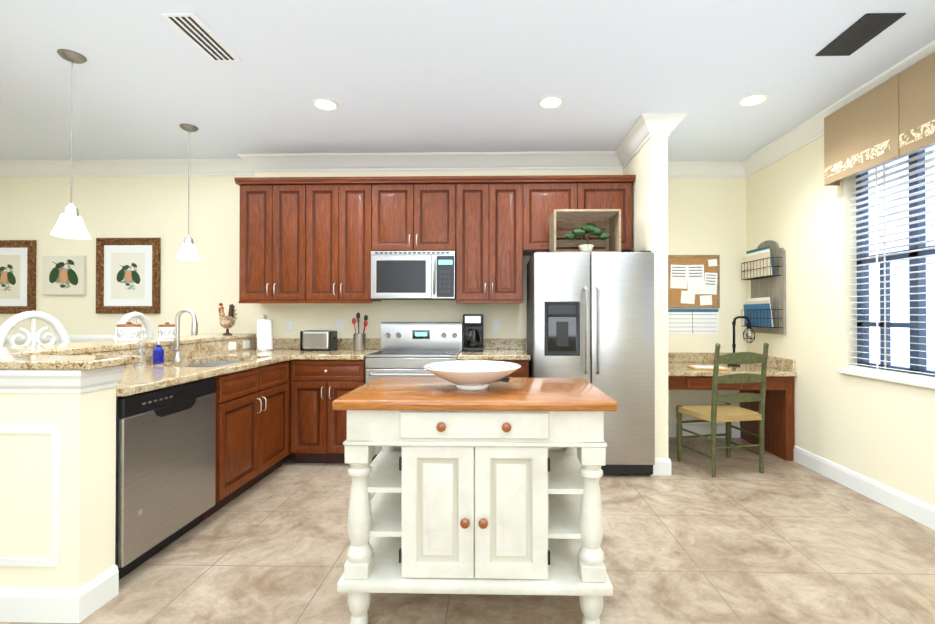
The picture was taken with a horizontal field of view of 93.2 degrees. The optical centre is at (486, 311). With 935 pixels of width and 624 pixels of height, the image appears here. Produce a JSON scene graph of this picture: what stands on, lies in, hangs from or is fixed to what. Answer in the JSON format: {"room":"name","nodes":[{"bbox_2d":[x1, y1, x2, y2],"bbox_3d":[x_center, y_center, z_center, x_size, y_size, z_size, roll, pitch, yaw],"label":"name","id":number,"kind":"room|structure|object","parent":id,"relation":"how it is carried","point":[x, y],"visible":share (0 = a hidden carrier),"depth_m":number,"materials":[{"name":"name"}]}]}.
{"room":"kitchen","nodes":[
{"label":"kitchen","id":0,"kind":"room"},
{"bbox_2d":[0,437,934,623],"bbox_3d":[-1.398,1.298,0.859,8.220,0.100,8.000,0,0,1],"label":"floor","id":1,"kind":"structure","parent":0,"point":[739,539],"depth_m":2.23,"materials":[{"name":"tile"}]},
{"bbox_2d":[0,311,70,346],"bbox_3d":[-3.031,0.626,3.100,0.431,1.274,0.486,0,0,9],"label":"bar stool","id":2,"kind":"object","parent":1,"relation":"on","point":[9,324],"visible":0.35,"depth_m":3.12,"materials":[{"name":"white metal"}]},
{"bbox_2d":[0,365,124,622],"bbox_3d":[-1.956,0.744,1.870,0.680,1.020,0.210,0,0,1],"label":"wall","id":3,"kind":"structure","parent":1,"relation":"on","point":[57,486],"depth_m":1.80,"materials":[{"name":"beige paint"}]},
{"bbox_2d":[0,333,255,369],"bbox_3d":[-2.150,0.222,3.084,1.200,0.036,2.633,0,0,1],"label":"bar","id":4,"kind":"object","parent":3,"relation":"on","point":[61,356],"visible":0.83,"depth_m":2.23,"materials":[{"name":"beige stone"}]},
{"bbox_2d":[116,321,141,340],"bbox_3d":[-2.510,0.134,3.101,0.140,0.138,0.140,0,0,1],"label":"canister","id":5,"kind":"object","parent":4,"relation":"on","point":[129,331],"visible":1,"depth_m":3.05,"materials":[{"name":"white ceramic"}]},
{"bbox_2d":[158,322,174,338],"bbox_3d":[-2.502,0.142,3.461,0.119,0.128,0.119,0,0,1],"label":"canister","id":6,"kind":"object","parent":4,"relation":"on","point":[166,330],"visible":0.88,"depth_m":3.42,"materials":[{"name":"white ceramic"}]},
{"bbox_2d":[218,303,236,334],"bbox_3d":[-2.418,0.064,4.119,0.093,0.292,0.293,0,0,1],"label":"rooster figurine","id":7,"kind":"object","parent":4,"relation":"on","point":[228,321],"visible":1,"depth_m":4.08,"materials":[{"name":"brown ceramic"}]},
{"bbox_2d":[113,312,154,339],"bbox_3d":[-2.933,0.632,3.927,0.431,1.274,0.486,0,0,-4],"label":"bar stool","id":8,"kind":"object","parent":1,"relation":"on","point":[144,320],"visible":0.12,"depth_m":3.96,"materials":[{"name":"white wood"}]},
{"bbox_2d":[115,377,215,579],"bbox_3d":[-1.935,0.823,2.319,0.623,0.868,0.666,0,0,1],"label":"dishwasher","id":9,"kind":"object","parent":1,"relation":"on","point":[165,461],"visible":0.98,"depth_m":2.22,"materials":[{"name":"grey metal"}]},
{"bbox_2d":[201,360,289,520],"bbox_3d":[-1.917,0.825,3.151,0.682,0.875,0.975,0,0,1],"label":"base cabinet","id":10,"kind":"object","parent":1,"relation":"on","point":[252,426],"visible":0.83,"depth_m":3.02,"materials":[{"name":"brown wood"}]},
{"bbox_2d":[78,338,380,396],"bbox_3d":[-1.645,0.409,3.121,1.264,0.334,2.296,0,0,1],"label":"countertop","id":11,"kind":"structure","parent":10,"relation":"on","point":[201,361],"depth_m":3.27,"materials":[{"name":"stone"}]},
{"bbox_2d":[134,342,146,366],"bbox_3d":[-2.206,0.267,2.814,0.064,0.155,0.062,0,0,1],"label":"dish brush","id":12,"kind":"object","parent":11,"relation":"on","point":[141,355],"visible":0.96,"depth_m":2.80,"materials":[{"name":"white plastic"}]},
{"bbox_2d":[153,338,163,363],"bbox_3d":[-2.203,0.261,2.964,0.060,0.169,0.060,0,0,1],"label":"soap bottle","id":13,"kind":"object","parent":11,"relation":"on","point":[158,354],"visible":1,"depth_m":2.94,"materials":[{"name":"blue plastic"}]},
{"bbox_2d":[172,308,197,360],"bbox_3d":[-2.152,0.160,3.138,0.174,0.372,0.091,0,0,1],"label":"faucet","id":14,"kind":"object","parent":11,"relation":"on","point":[176,342],"visible":1,"depth_m":3.14,"materials":[{"name":"silver metal"}]},
{"bbox_2d":[256,315,273,350],"bbox_3d":[-2.039,0.190,4.061,0.150,0.326,0.150,0,0,1],"label":"paper towel holder","id":15,"kind":"object","parent":11,"relation":"on","point":[264,334],"visible":1,"depth_m":4.01,"materials":[{"name":"white paper"}]},
{"bbox_2d":[300,330,336,350],"bbox_3d":[-1.529,0.260,4.055,0.300,0.185,0.176,0,0,1],"label":"toaster","id":16,"kind":"object","parent":11,"relation":"on","point":[318,340],"visible":1,"depth_m":3.97,"materials":[{"name":"silver metal"}]},
{"bbox_2d":[352,312,367,350],"bbox_3d":[-1.162,0.178,4.063,0.155,0.349,0.112,0,0,1],"label":"utensil crock","id":17,"kind":"object","parent":11,"relation":"on","point":[359,341],"visible":1,"depth_m":4.02,"materials":[{"name":"silver metal"}]},
{"bbox_2d":[290,359,365,462],"bbox_3d":[-1.302,0.830,3.919,0.610,0.875,0.680,0,0,1],"label":"base cabinet","id":18,"kind":"object","parent":1,"relation":"on","point":[318,428],"visible":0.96,"depth_m":3.62,"materials":[{"name":"brown wood"}]},
{"bbox_2d":[365,322,462,462],"bbox_3d":[-0.613,0.680,3.877,0.756,1.175,0.681,0,0,1],"label":"range","id":19,"kind":"object","parent":1,"relation":"on","point":[410,349],"visible":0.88,"depth_m":4.08,"materials":[{"name":"grey metal"}]},
{"bbox_2d":[332,377,617,623],"bbox_3d":[-0.042,0.797,1.993,1.092,0.915,0.641,0,0,1],"label":"kitchen island","id":20,"kind":"object","parent":1,"relation":"on","point":[493,488],"visible":1,"depth_m":1.72,"materials":[{"name":"white paint"}]},
{"bbox_2d":[423,360,520,389],"bbox_3d":[-0.064,0.289,1.977,0.436,0.100,0.436,0,0,1],"label":"bowl","id":21,"kind":"object","parent":20,"relation":"on","point":[472,375],"visible":1,"depth_m":1.91,"materials":[{"name":"white ceramic"}]},
{"bbox_2d":[458,360,528,377],"bbox_3d":[0.061,0.830,3.889,0.583,0.875,0.680,0,0,1],"label":"base cabinet","id":22,"kind":"object","parent":1,"relation":"on","point":[522,371],"visible":0.02,"depth_m":3.58,"materials":[{"name":"brown wood"}]},
{"bbox_2d":[457,339,530,359],"bbox_3d":[0.067,0.322,3.901,0.593,0.139,0.663,0,0,1],"label":"countertop","id":23,"kind":"structure","parent":22,"relation":"on","point":[503,349],"depth_m":3.84,"materials":[{"name":"stone"}]},
{"bbox_2d":[463,314,483,351],"bbox_3d":[-0.122,0.185,4.011,0.180,0.334,0.256,0,0,1],"label":"coffee maker","id":24,"kind":"object","parent":23,"relation":"on","point":[473,324],"visible":1,"depth_m":3.94,"materials":[{"name":"black plastic"}]},
{"bbox_2d":[527,251,654,473],"bbox_3d":[0.829,0.399,3.745,0.917,1.734,0.886,0,0,1],"label":"refrigerator","id":25,"kind":"object","parent":1,"relation":"on","point":[590,317],"visible":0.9,"depth_m":3.37,"materials":[{"name":"grey metal"}]},
{"bbox_2d":[549,209,620,252],"bbox_3d":[0.792,-0.630,3.612,0.520,0.345,0.326,0,0,1],"label":"wooden crate","id":26,"kind":"object","parent":25,"relation":"on","point":[611,224],"visible":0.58,"depth_m":3.67,"materials":[{"name":"beige wood"}]},
{"bbox_2d":[565,223,610,250],"bbox_3d":[0.805,-0.594,3.510,0.370,0.238,0.124,0,0,1],"label":"bonsai plant","id":27,"kind":"object","parent":26,"relation":"in","point":[592,229],"visible":0.96,"depth_m":3.48,"materials":[{"name":"green plant"}]},
{"bbox_2d":[676,343,768,477],"bbox_3d":[1.917,0.752,3.592,0.528,1.028,0.478,0,0,-12],"label":"desk chair","id":28,"kind":"object","parent":1,"relation":"on","point":[714,413],"visible":1,"depth_m":3.43,"materials":[{"name":"green wood"}]},
{"bbox_2d":[668,352,796,460],"bbox_3d":[2.030,0.839,4.101,1.200,0.860,0.769,0,0,1],"label":"built-in desk","id":29,"kind":"object","parent":1,"relation":"on","point":[779,440],"visible":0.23,"depth_m":3.83,"materials":[{"name":"wood"}]},
{"bbox_2d":[687,365,730,369],"bbox_3d":[1.990,0.499,3.962,0.300,0.016,0.220,0,0,9],"label":"notepad","id":30,"kind":"object","parent":29,"relation":"on","point":[700,367],"visible":0.94,"depth_m":3.90,"materials":[{"name":"white paper"}]},
{"bbox_2d":[728,316,754,365],"bbox_3d":[2.413,0.274,4.184,0.247,0.469,0.108,0,0,1],"label":"desk lamp","id":31,"kind":"object","parent":29,"relation":"on","point":[748,333],"visible":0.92,"depth_m":4.17,"materials":[{"name":"black metal"}]},
{"bbox_2d":[0,136,934,505],"bbox_3d":[-1.399,-0.138,0.793,8.220,2.770,7.850,0,0,1],"label":"wall","id":32,"kind":"structure","parent":0,"point":[804,218],"depth_m":4.26,"materials":[{"name":"beige paint"}]},
{"bbox_2d":[0,240,35,313],"bbox_3d":[-4.864,-0.354,4.445,0.635,0.740,0.036,0,0,1],"label":"picture frame","id":33,"kind":"object","parent":32,"relation":"attached to","point":[17,276],"visible":1,"depth_m":4.44,"materials":[{"name":"brown wood"}]},
{"bbox_2d":[42,256,85,294],"bbox_3d":[-4.242,-0.369,4.432,0.420,0.390,0.034,0,0,1],"label":"picture","id":34,"kind":"object","parent":32,"relation":"attached to","point":[63,275],"visible":1,"depth_m":4.42,"materials":[{"name":"brown paper"}]},
{"bbox_2d":[4,335,180,342],"bbox_3d":[-3.976,0.751,4.425,2.550,1.040,0.028,0,0,1],"label":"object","id":35,"kind":"structure","parent":32,"relation":"attached to","point":[73,338],"depth_m":4.42,"materials":[{"name":"white"}]},
{"bbox_2d":[96,238,160,313],"bbox_3d":[-3.592,-0.364,4.417,0.640,0.760,0.036,0,0,1],"label":"picture frame","id":36,"kind":"object","parent":32,"relation":"attached to","point":[128,272],"visible":1,"depth_m":4.42,"materials":[{"name":"wood"},{"name":"paper"},{"name":"glass"}]},
{"bbox_2d":[228,342,235,350],"bbox_3d":[-2.238,0.300,3.885,0.003,0.072,0.114,0,0,1],"label":"electrical outlet plate","id":37,"kind":"object","parent":32,"relation":"attached to","point":[231,345],"depth_m":3.87,"materials":[{"name":"white plastic"}]},
{"bbox_2d":[243,340,249,348],"bbox_3d":[-2.234,0.301,4.104,0.003,0.072,0.114,0,0,1],"label":"electrical outlet plate","id":38,"kind":"object","parent":32,"relation":"attached to","point":[246,344],"depth_m":4.10,"materials":[{"name":"white plastic"}]},
{"bbox_2d":[238,177,305,302],"bbox_3d":[-1.908,-0.644,4.108,0.600,1.085,0.348,0,0,1],"label":"upper cabinet","id":39,"kind":"object","parent":32,"relation":"attached to","point":[272,234],"depth_m":3.94,"materials":[{"name":"brown wood"}]},
{"bbox_2d":[286,320,293,331],"bbox_3d":[-1.904,0.132,4.274,0.072,0.115,0.004,0,0,1],"label":"electrical outlet plate","id":40,"kind":"object","parent":32,"relation":"attached to","point":[289,323],"depth_m":4.27,"materials":[{"name":"white plastic"}]},
{"bbox_2d":[335,320,342,331],"bbox_3d":[-1.424,0.132,4.264,0.072,0.115,0.004,0,0,1],"label":"electrical outlet plate","id":41,"kind":"object","parent":32,"relation":"attached to","point":[338,328],"depth_m":4.26,"materials":[{"name":"white plastic"}]},
{"bbox_2d":[306,177,380,302],"bbox_3d":[-1.313,-0.644,4.095,0.590,1.085,0.348,0,0,1],"label":"upper cabinet","id":42,"kind":"object","parent":32,"relation":"attached to","point":[310,239],"depth_m":3.92,"materials":[{"name":"brown wood"}]},
{"bbox_2d":[374,176,457,250],"bbox_3d":[-0.643,-0.864,4.082,0.750,0.645,0.348,0,0,1],"label":"upper cabinet","id":43,"kind":"object","parent":32,"relation":"attached to","point":[412,213],"depth_m":3.91,"materials":[{"name":"brown wood"}]},
{"bbox_2d":[371,251,455,299],"bbox_3d":[-0.644,-0.325,4.030,0.740,0.417,0.440,0,0,1],"label":"microwave","id":44,"kind":"object","parent":43,"relation":"attached to","point":[413,275],"visible":1,"depth_m":3.87,"materials":[{"name":"grey"}]},
{"bbox_2d":[0,40,934,177],"bbox_3d":[-1.399,-1.455,0.802,7.920,0.135,7.550,0,0,1],"label":"crown molding","id":45,"kind":"structure","parent":32,"relation":"attached to","point":[645,128],"depth_m":4.21,"materials":[{"name":"white wood"}]},
{"bbox_2d":[455,176,525,302],"bbox_3d":[0.027,-0.644,4.066,0.590,1.085,0.348,0,0,1],"label":"upper cabinet","id":46,"kind":"object","parent":32,"relation":"attached to","point":[490,253],"depth_m":3.89,"materials":[{"name":"brown wood"}]},
{"bbox_2d":[493,320,499,331],"bbox_3d":[0.095,0.132,4.231,0.072,0.115,0.004,0,0,1],"label":"electrical outlet plate","id":47,"kind":"object","parent":32,"relation":"attached to","point":[496,323],"depth_m":4.23,"materials":[{"name":"white plastic"}]},
{"bbox_2d":[526,175,633,255],"bbox_3d":[0.801,-0.864,4.051,0.960,0.645,0.348,0,0,1],"label":"upper cabinet","id":48,"kind":"object","parent":32,"relation":"attached to","point":[544,193],"depth_m":3.88,"materials":[{"name":"brown wood"}]},
{"bbox_2d":[650,458,655,474],"bbox_3d":[1.287,1.202,3.809,0.016,0.130,0.786,0,0,1],"label":"baseboard","id":49,"kind":"structure","parent":32,"relation":"attached to","point":[654,466],"depth_m":3.42,"materials":[{"name":"white wood"}]},
{"bbox_2d":[656,458,670,475],"bbox_3d":[1.420,1.203,3.947,0.040,0.130,1.066,0,0,1],"label":"baseboard","id":50,"kind":"structure","parent":32,"relation":"attached to","point":[663,465],"depth_m":3.41,"materials":[{"name":"white wood"}]},
{"bbox_2d":[668,255,719,333],"bbox_3d":[2.091,-0.179,4.482,0.540,0.800,0.018,0,0,1],"label":"bulletin board","id":51,"kind":"object","parent":32,"relation":"attached to","point":[693,281],"visible":0.98,"depth_m":4.48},
{"bbox_2d":[668,424,739,437],"bbox_3d":[2.023,1.206,4.479,1.176,0.130,0.016,0,0,1],"label":"baseboard","id":52,"kind":"structure","parent":32,"relation":"attached to","point":[703,429],"depth_m":4.47,"materials":[{"name":"white"}]},
{"bbox_2d":[741,240,785,334],"bbox_3d":[2.569,-0.234,4.124,0.122,0.865,0.500,0,0,1],"label":"mail organizer","id":53,"kind":"object","parent":32,"relation":"attached to","point":[764,263],"visible":0.96,"depth_m":4.03,"materials":[{"name":"grey wood"}]},
{"bbox_2d":[794,446,934,529],"bbox_3d":[2.552,1.181,0.699,0.016,0.130,7.550,0,0,1],"label":"baseboard","id":54,"kind":"structure","parent":32,"relation":"attached to","point":[917,510],"depth_m":2.98,"materials":[{"name":"white wood"}]},
{"bbox_2d":[824,52,934,185],"bbox_3d":[2.532,-1.193,2.246,0.118,0.500,2.058,0,0,1],"label":"window valance","id":55,"kind":"object","parent":32,"relation":"attached to","point":[893,117],"visible":1,"depth_m":2.77,"materials":[{"name":"fabric"}]},
{"bbox_2d":[838,146,934,388],"bbox_3d":[2.653,-0.351,2.278,0.179,1.585,1.950,0,0,1],"label":"window","id":56,"kind":"structure","parent":32,"relation":"in","point":[911,332],"depth_m":2.90,"materials":[{"name":"glass"},{"name":"painted wood"}]},
{"bbox_2d":[849,142,934,380],"bbox_3d":[2.639,-0.369,2.278,0.060,1.544,1.870,0,0,1],"label":"window blinds","id":57,"kind":"object","parent":56,"relation":"attached to","point":[885,248],"visible":0.85,"depth_m":2.89,"materials":[{"name":"white plastic"}]},
{"bbox_2d":[0,0,934,161],"bbox_3d":[-1.398,-1.572,0.878,8.220,0.100,8.000,0,0,1],"label":"ceiling","id":58,"kind":"structure","parent":0,"point":[407,76],"depth_m":2.79,"materials":[{"name":"white paint"}]},
{"bbox_2d":[50,49,90,238],"bbox_3d":[-2.441,-0.976,2.597,0.130,1.070,0.130,0,0,-9],"label":"pendant light","id":59,"kind":"object","parent":58,"relation":"hanging from","point":[70,224],"visible":1,"depth_m":2.58,"materials":[{"name":"white glass"}]},
{"bbox_2d":[176,124,199,260],"bbox_3d":[-2.419,-0.964,3.587,0.130,1.080,0.130,0,0,-9],"label":"pendant light","id":60,"kind":"object","parent":58,"relation":"hanging from","point":[188,251],"visible":1,"depth_m":3.56,"materials":[{"name":"white glass"}]},
{"bbox_2d":[161,13,241,61],"bbox_3d":[-1.559,-1.507,2.441,0.170,0.009,0.420,0,0,1],"label":"ceiling vent","id":61,"kind":"object","parent":58,"relation":"in","point":[197,31],"visible":1,"depth_m":2.41,"materials":[{"name":"white metal"}]},
{"bbox_2d":[312,98,338,110],"bbox_3d":[-1.167,-1.502,3.203,0.190,0.010,0.190,0,0,1],"label":"recessed light","id":62,"kind":"object","parent":58,"relation":"in","point":[325,104],"visible":1,"depth_m":3.20,"materials":[{"name":"white"}]},
{"bbox_2d":[538,95,563,108],"bbox_3d":[0.462,-1.502,3.168,0.190,0.010,0.190,0,0,1],"label":"recessed light","id":63,"kind":"object","parent":58,"relation":"in","point":[550,102],"visible":1,"depth_m":3.16,"materials":[{"name":"white"}]},
{"bbox_2d":[738,93,768,106],"bbox_3d":[1.892,-1.502,3.137,0.190,0.010,0.190,0,0,1],"label":"recessed light","id":64,"kind":"object","parent":58,"relation":"in","point":[753,99],"visible":1,"depth_m":3.13,"materials":[{"name":"white"}]},
{"bbox_2d":[815,13,905,55],"bbox_3d":[2.026,-1.507,2.414,0.200,0.009,0.360,0,0,1],"label":"ceiling vent","id":65,"kind":"object","parent":58,"relation":"in","point":[860,33],"visible":1,"depth_m":2.38,"materials":[{"name":"grey metal"}]}
]}

